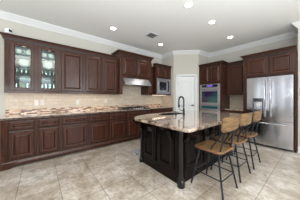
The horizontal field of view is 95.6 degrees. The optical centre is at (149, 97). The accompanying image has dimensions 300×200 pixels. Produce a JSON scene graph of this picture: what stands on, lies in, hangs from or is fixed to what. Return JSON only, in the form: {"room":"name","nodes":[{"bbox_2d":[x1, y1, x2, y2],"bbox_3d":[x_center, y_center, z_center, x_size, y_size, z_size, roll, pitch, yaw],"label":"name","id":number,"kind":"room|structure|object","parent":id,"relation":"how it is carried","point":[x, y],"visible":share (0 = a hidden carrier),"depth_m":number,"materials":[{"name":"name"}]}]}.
{"room":"kitchen","nodes":[
{"label":"kitchen","id":0,"kind":"room"},
{"bbox_2d":[0,18,161,116],"bbox_3d":[-2.097,-0.232,3.588,9.257,3.000,0.100,0,0,-39],"label":"wall","id":1,"kind":"structure","parent":0,"point":[19,29],"depth_m":3.17,"materials":[{"name":"paint"}]},
{"bbox_2d":[0,32,35,92],"bbox_3d":[-2.675,-0.648,2.789,0.524,1.117,0.390,0,0,-39],"label":"upper cabinet","id":2,"kind":"object","parent":1,"relation":"attached to","point":[15,74],"visible":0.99,"depth_m":2.73,"materials":[{"name":"brown wood"}]},
{"bbox_2d":[5,28,11,33],"bbox_3d":[-2.731,-1.267,2.621,0.084,0.118,0.076,0,0,1],"label":"security camera","id":3,"kind":"object","parent":2,"relation":"on","point":[7,30],"visible":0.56,"depth_m":2.59,"materials":[{"name":"white plastic"}]},
{"bbox_2d":[17,61,30,66],"bbox_3d":[-2.623,-0.685,2.840,0.220,0.094,0.220,0,0,-39],"label":"bowl","id":4,"kind":"object","parent":2,"relation":"on","point":[22,63],"visible":0.97,"depth_m":2.79,"materials":[{"name":"white ceramic"}]},
{"bbox_2d":[36,39,59,93],"bbox_3d":[-2.313,-0.648,3.082,0.404,1.117,0.390,0,0,-39],"label":"upper cabinet","id":5,"kind":"object","parent":1,"relation":"attached to","point":[47,81],"visible":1,"depth_m":3.04,"materials":[{"name":"brown wood"}]},
{"bbox_2d":[42,65,52,69],"bbox_3d":[-2.320,-0.680,3.086,0.207,0.085,0.210,0,0,-39],"label":"bowl","id":6,"kind":"object","parent":5,"relation":"on","point":[47,67],"visible":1,"depth_m":3.04,"materials":[{"name":"white ceramic"}]},
{"bbox_2d":[59,44,84,93],"bbox_3d":[-1.952,-0.648,3.375,0.524,1.117,0.390,0,0,-39],"label":"upper cabinet","id":7,"kind":"object","parent":1,"relation":"attached to","point":[71,59],"visible":0.97,"depth_m":3.24,"materials":[{"name":"brown wood"}]},
{"bbox_2d":[6,86,161,109],"bbox_3d":[-1.241,-0.188,4.211,4.473,0.888,0.010,0,0,-39],"label":"backsplash","id":8,"kind":"structure","parent":1,"relation":"attached to","point":[131,95],"depth_m":3.65,"materials":[{"name":"beige tile"}]},
{"bbox_2d":[6,104,161,114],"bbox_3d":[-1.240,0.306,4.210,4.473,0.100,0.012,0,0,-39],"label":"trim","id":9,"kind":"structure","parent":1,"relation":"attached to","point":[44,110],"depth_m":3.49,"materials":[{"name":"tile"}]},
{"bbox_2d":[84,49,101,93],"bbox_3d":[-1.577,-0.648,3.679,0.439,1.117,0.390,0,0,-39],"label":"upper cabinet","id":10,"kind":"object","parent":1,"relation":"attached to","point":[92,59],"visible":0.98,"depth_m":3.54,"materials":[{"name":"brown wood"}]},
{"bbox_2d":[102,53,117,94],"bbox_3d":[-1.220,-0.648,3.968,0.479,1.117,0.390,0,0,-39],"label":"upper cabinet","id":11,"kind":"object","parent":1,"relation":"attached to","point":[109,62],"visible":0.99,"depth_m":3.83,"materials":[{"name":"brown wood"}]},
{"bbox_2d":[111,49,153,94],"bbox_3d":[-0.532,-0.727,4.445,1.335,1.270,0.515,0,0,-39],"label":"upper cabinet","id":12,"kind":"object","parent":1,"relation":"attached to","point":[130,65],"visible":0.87,"depth_m":4.20,"materials":[{"name":"brown wood"}]},
{"bbox_2d":[123,78,150,86],"bbox_3d":[-0.515,-0.483,4.400,0.961,0.216,0.605,0,0,-39],"label":"range hood","id":13,"kind":"object","parent":12,"relation":"attached to","point":[126,81],"visible":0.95,"depth_m":4.23,"materials":[{"name":"grey metal"}]},
{"bbox_2d":[151,64,152,94],"bbox_3d":[-0.050,-0.642,4.928,0.166,1.100,0.370,0,0,-39],"label":"upper cabinet","id":14,"kind":"object","parent":1,"relation":"attached to","point":[151,64],"visible":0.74,"depth_m":4.83,"materials":[{"name":"brown wood"}]},
{"bbox_2d":[153,63,171,94],"bbox_3d":[0.347,-0.642,5.137,0.820,1.100,0.545,0,0,-39],"label":"upper cabinet","id":15,"kind":"object","parent":1,"relation":"attached to","point":[162,71],"visible":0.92,"depth_m":4.85,"materials":[{"name":"brown wood"}]},
{"bbox_2d":[157,78,170,93],"bbox_3d":[0.377,-0.407,5.147,0.695,0.557,0.528,0,0,-39],"label":"microwave oven","id":16,"kind":"object","parent":15,"relation":"in","point":[163,85],"visible":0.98,"depth_m":4.95,"materials":[{"name":"grey metal"}]},
{"bbox_2d":[0,138,299,199],"bbox_3d":[0.452,1.318,0.441,9.457,0.100,8.200,0,0,-39],"label":"floor","id":17,"kind":"structure","parent":0,"point":[107,172],"depth_m":2.13,"materials":[{"name":"tile"}]},
{"bbox_2d":[0,118,36,170],"bbox_3d":[-2.581,0.833,2.721,0.484,0.870,0.628,0,0,-39],"label":"base cabinet","id":18,"kind":"object","parent":17,"relation":"on","point":[18,138],"visible":0.96,"depth_m":2.47,"materials":[{"name":"brown wood"}]},
{"bbox_2d":[0,106,173,120],"bbox_3d":[-1.043,0.377,3.949,4.471,0.041,0.638,0,0,-39],"label":"countertop","id":19,"kind":"structure","parent":18,"relation":"on","point":[67,113],"depth_m":3.03,"materials":[{"name":"stone"}]},
{"bbox_2d":[118,106,147,109],"bbox_3d":[-0.505,0.331,4.388,0.920,0.048,0.522,0,0,-39],"label":"gas cooktop","id":20,"kind":"object","parent":19,"relation":"in","point":[135,107],"visible":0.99,"depth_m":4.23,"materials":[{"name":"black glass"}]},
{"bbox_2d":[37,116,60,160],"bbox_3d":[-2.239,0.833,2.999,0.394,0.870,0.627,0,0,-39],"label":"base cabinet","id":21,"kind":"object","parent":17,"relation":"on","point":[48,128],"visible":0.95,"depth_m":2.76,"materials":[{"name":"brown wood"}]},
{"bbox_2d":[60,114,88,155],"bbox_3d":[-1.868,0.833,3.299,0.559,0.870,0.627,0,0,-39],"label":"base cabinet","id":22,"kind":"object","parent":17,"relation":"on","point":[74,128],"visible":0.96,"depth_m":3.05,"materials":[{"name":"brown wood"}]},
{"bbox_2d":[89,113,108,148],"bbox_3d":[-1.454,0.833,3.634,0.504,0.870,0.627,0,0,-39],"label":"base cabinet","id":23,"kind":"object","parent":17,"relation":"on","point":[98,123],"visible":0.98,"depth_m":3.38,"materials":[{"name":"brown wood"}]},
{"bbox_2d":[109,112,125,144],"bbox_3d":[-1.064,0.833,3.951,0.499,0.870,0.627,0,0,-39],"label":"base cabinet","id":24,"kind":"object","parent":17,"relation":"on","point":[117,120],"visible":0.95,"depth_m":3.70,"materials":[{"name":"brown wood"}]},
{"bbox_2d":[129,148,139,157],"bbox_3d":[0.101,1.263,3.354,1.120,0.008,0.490,0,0,-39],"label":"rug","id":25,"kind":"object","parent":17,"relation":"on","point":[136,152],"visible":0.24,"depth_m":3.11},
{"bbox_2d":[126,110,150,140],"bbox_3d":[-0.501,0.833,4.407,0.949,0.870,0.627,0,0,-39],"label":"base cabinet","id":26,"kind":"object","parent":17,"relation":"on","point":[132,128],"visible":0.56,"depth_m":4.01,"materials":[{"name":"brown wood"}]},
{"bbox_2d":[151,109,162,113],"bbox_3d":[0.078,0.833,4.876,0.539,0.870,0.627,0,0,-39],"label":"base cabinet","id":27,"kind":"object","parent":17,"relation":"on","point":[154,110],"visible":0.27,"depth_m":4.62,"materials":[{"name":"brown wood"}]},
{"bbox_2d":[163,108,172,112],"bbox_3d":[0.484,0.833,5.205,0.504,0.870,0.627,0,0,-39],"label":"base cabinet","id":28,"kind":"object","parent":17,"relation":"on","point":[168,109],"visible":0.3,"depth_m":4.97,"materials":[{"name":"brown wood"}]},
{"bbox_2d":[132,114,232,188],"bbox_3d":[0.792,0.833,2.752,2.005,0.870,1.201,0,0,-39],"label":"kitchen island","id":29,"kind":"object","parent":17,"relation":"on","point":[172,153],"visible":0.56,"depth_m":2.20,"materials":[{"name":"brown paint"}]},
{"bbox_2d":[134,110,240,132],"bbox_3d":[0.825,0.377,2.735,2.195,0.041,1.415,0,0,-39],"label":"island countertop","id":30,"kind":"structure","parent":29,"relation":"on","point":[192,120],"depth_m":2.20,"materials":[{"name":"stone"}]},
{"bbox_2d":[158,113,182,114],"bbox_3d":[0.466,0.482,3.000,0.700,0.241,0.382,0,0,-39],"label":"sink","id":31,"kind":"object","parent":30,"relation":"in","point":[163,113],"visible":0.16,"depth_m":3.17,"materials":[{"name":"black"}]},
{"bbox_2d":[178,96,184,113],"bbox_3d":[0.679,0.160,2.921,0.141,0.392,0.154,0,0,6],"label":"faucet","id":32,"kind":"object","parent":30,"relation":"on","point":[182,97],"visible":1,"depth_m":2.87,"materials":[{"name":"black metal"}]},
{"bbox_2d":[198,60,229,111],"bbox_3d":[2.329,0.035,4.899,0.715,2.465,0.860,0,0,-39],"label":"tall cabinet","id":33,"kind":"object","parent":17,"relation":"on","point":[213,72],"visible":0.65,"depth_m":4.61,"materials":[{"name":"brown wood"}]},
{"bbox_2d":[200,83,219,111],"bbox_3d":[2.287,0.268,4.904,0.715,1.477,0.706,0,0,-39],"label":"double wall oven","id":34,"kind":"object","parent":33,"relation":"in","point":[209,93],"visible":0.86,"depth_m":4.68,"materials":[{"name":"grey metal"}]},
{"bbox_2d":[191,115,239,199],"bbox_3d":[0.928,0.756,1.952,0.515,1.024,0.515,0,0,-37],"label":"bar stool","id":35,"kind":"object","parent":17,"relation":"on","point":[228,124],"visible":1,"depth_m":1.84,"materials":[{"name":"brown wood"}]},
{"bbox_2d":[210,112,252,182],"bbox_3d":[1.386,0.756,2.323,0.515,1.024,0.515,0,0,-37],"label":"bar stool","id":36,"kind":"object","parent":17,"relation":"on","point":[245,119],"visible":0.92,"depth_m":2.18,"materials":[{"name":"brown wood"}]},
{"bbox_2d":[222,110,242,136],"bbox_3d":[2.789,0.833,4.401,0.627,0.870,0.611,0,0,-39],"label":"base cabinet","id":37,"kind":"object","parent":17,"relation":"on","point":[226,111],"visible":0.14,"depth_m":4.17,"materials":[{"name":"brown wood"}]},
{"bbox_2d":[222,108,242,110],"bbox_3d":[2.784,0.377,4.396,0.628,0.041,0.609,0,0,-39],"label":"countertop","id":38,"kind":"structure","parent":37,"relation":"on","point":[234,109],"depth_m":4.33,"materials":[{"name":"stone"}]},
{"bbox_2d":[226,110,261,169],"bbox_3d":[1.859,0.756,2.693,0.515,1.024,0.515,0,0,-39],"label":"bar stool","id":39,"kind":"object","parent":17,"relation":"on","point":[257,114],"visible":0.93,"depth_m":2.54,"materials":[{"name":"black metal"}]},
{"bbox_2d":[240,45,297,152],"bbox_3d":[3.251,0.035,3.745,0.735,2.465,1.124,0,0,-39],"label":"tall cabinet","id":40,"kind":"object","parent":17,"relation":"on","point":[280,61],"visible":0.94,"depth_m":3.42,"materials":[{"name":"brown wood"}]},
{"bbox_2d":[247,75,294,151],"bbox_3d":[3.232,0.365,3.639,0.838,1.775,0.891,0,0,-39],"label":"refrigerator","id":41,"kind":"object","parent":17,"relation":"on","point":[273,95],"visible":0.87,"depth_m":3.32,"materials":[{"name":"grey metal"}]},
{"bbox_2d":[0,0,299,54],"bbox_3d":[0.452,-1.782,0.441,9.457,0.100,8.200,0,0,-39],"label":"ceiling","id":42,"kind":"structure","parent":0,"point":[179,28],"depth_m":2.98,"materials":[{"name":"paint"}]},
{"bbox_2d":[144,32,159,38],"bbox_3d":[0.044,-1.726,3.791,0.320,0.010,0.320,0,0,-39],"label":"ceiling vent","id":43,"kind":"object","parent":42,"relation":"in","point":[151,35],"visible":1,"depth_m":3.79,"materials":[{"name":"white metal"}]},
{"bbox_2d":[184,2,192,7],"bbox_3d":[0.717,-1.728,2.547,0.170,0.007,0.170,0,0,-39],"label":"recessed light","id":44,"kind":"object","parent":42,"relation":"in","point":[188,4],"visible":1,"depth_m":2.55,"materials":[{"name":"white"}]},
{"bbox_2d":[162,55,173,111],"bbox_3d":[0.732,-0.232,5.409,0.100,3.000,0.632,0,0,-39],"label":"wall","id":45,"kind":"structure","parent":0,"point":[169,61],"depth_m":5.21,"materials":[{"name":"paint"}]},
{"bbox_2d":[162,95,173,106],"bbox_3d":[0.693,0.132,5.369,0.010,0.448,0.620,0,0,-39],"label":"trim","id":46,"kind":"structure","parent":45,"relation":"attached to","point":[168,100],"depth_m":5.32,"materials":[{"name":"beige tile"}]},
{"bbox_2d":[174,54,197,110],"bbox_3d":[1.346,-0.232,5.127,0.903,3.000,0.100,0,0,7],"label":"wall","id":47,"kind":"structure","parent":0,"point":[183,64],"depth_m":5.08,"materials":[{"name":"paint"}]},
{"bbox_2d":[0,10,299,58],"bbox_3d":[0.452,-1.669,0.441,9.257,0.125,8.000,0,0,-39],"label":"trim","id":48,"kind":"structure","parent":47,"relation":"attached to","point":[3,15],"depth_m":3.87,"materials":[{"name":"white"}]},
{"bbox_2d":[176,74,196,110],"bbox_3d":[1.355,0.201,5.077,0.773,2.135,0.096,0,0,7],"label":"door","id":49,"kind":"structure","parent":47,"relation":"in","point":[186,87],"depth_m":5.07,"materials":[{"name":"white wood"}]},
{"bbox_2d":[198,54,207,109],"bbox_3d":[2.031,-0.232,5.284,0.706,3.000,0.100,0,0,-39],"label":"wall","id":50,"kind":"structure","parent":0,"point":[201,59],"depth_m":5.07,"materials":[{"name":"paint"}]},
{"bbox_2d":[208,36,297,62],"bbox_3d":[4.056,-0.232,3.424,0.100,3.000,8.100,0,0,-39],"label":"wall","id":51,"kind":"structure","parent":0,"point":[232,56],"depth_m":4.30,"materials":[{"name":"paint"}]},
{"bbox_2d":[226,60,242,94],"bbox_3d":[2.885,-0.627,4.478,0.380,1.070,0.611,0,0,-39],"label":"upper cabinet","id":52,"kind":"object","parent":51,"relation":"attached to","point":[234,70],"visible":0.66,"depth_m":4.40,"materials":[{"name":"brown wood"}]},
{"bbox_2d":[230,95,242,107],"bbox_3d":[3.053,0.087,4.575,0.010,0.538,0.687,0,0,-39],"label":"backsplash","id":53,"kind":"structure","parent":51,"relation":"attached to","point":[236,101],"depth_m":4.67,"materials":[{"name":"beige tile"}]},
{"bbox_2d":[298,28,299,146],"bbox_3d":[4.995,-0.232,1.696,0.617,3.000,4.232,0,0,-39],"label":"wall","id":54,"kind":"structure","parent":0,"point":[298,28],"depth_m":3.13,"materials":[{"name":"paint"}]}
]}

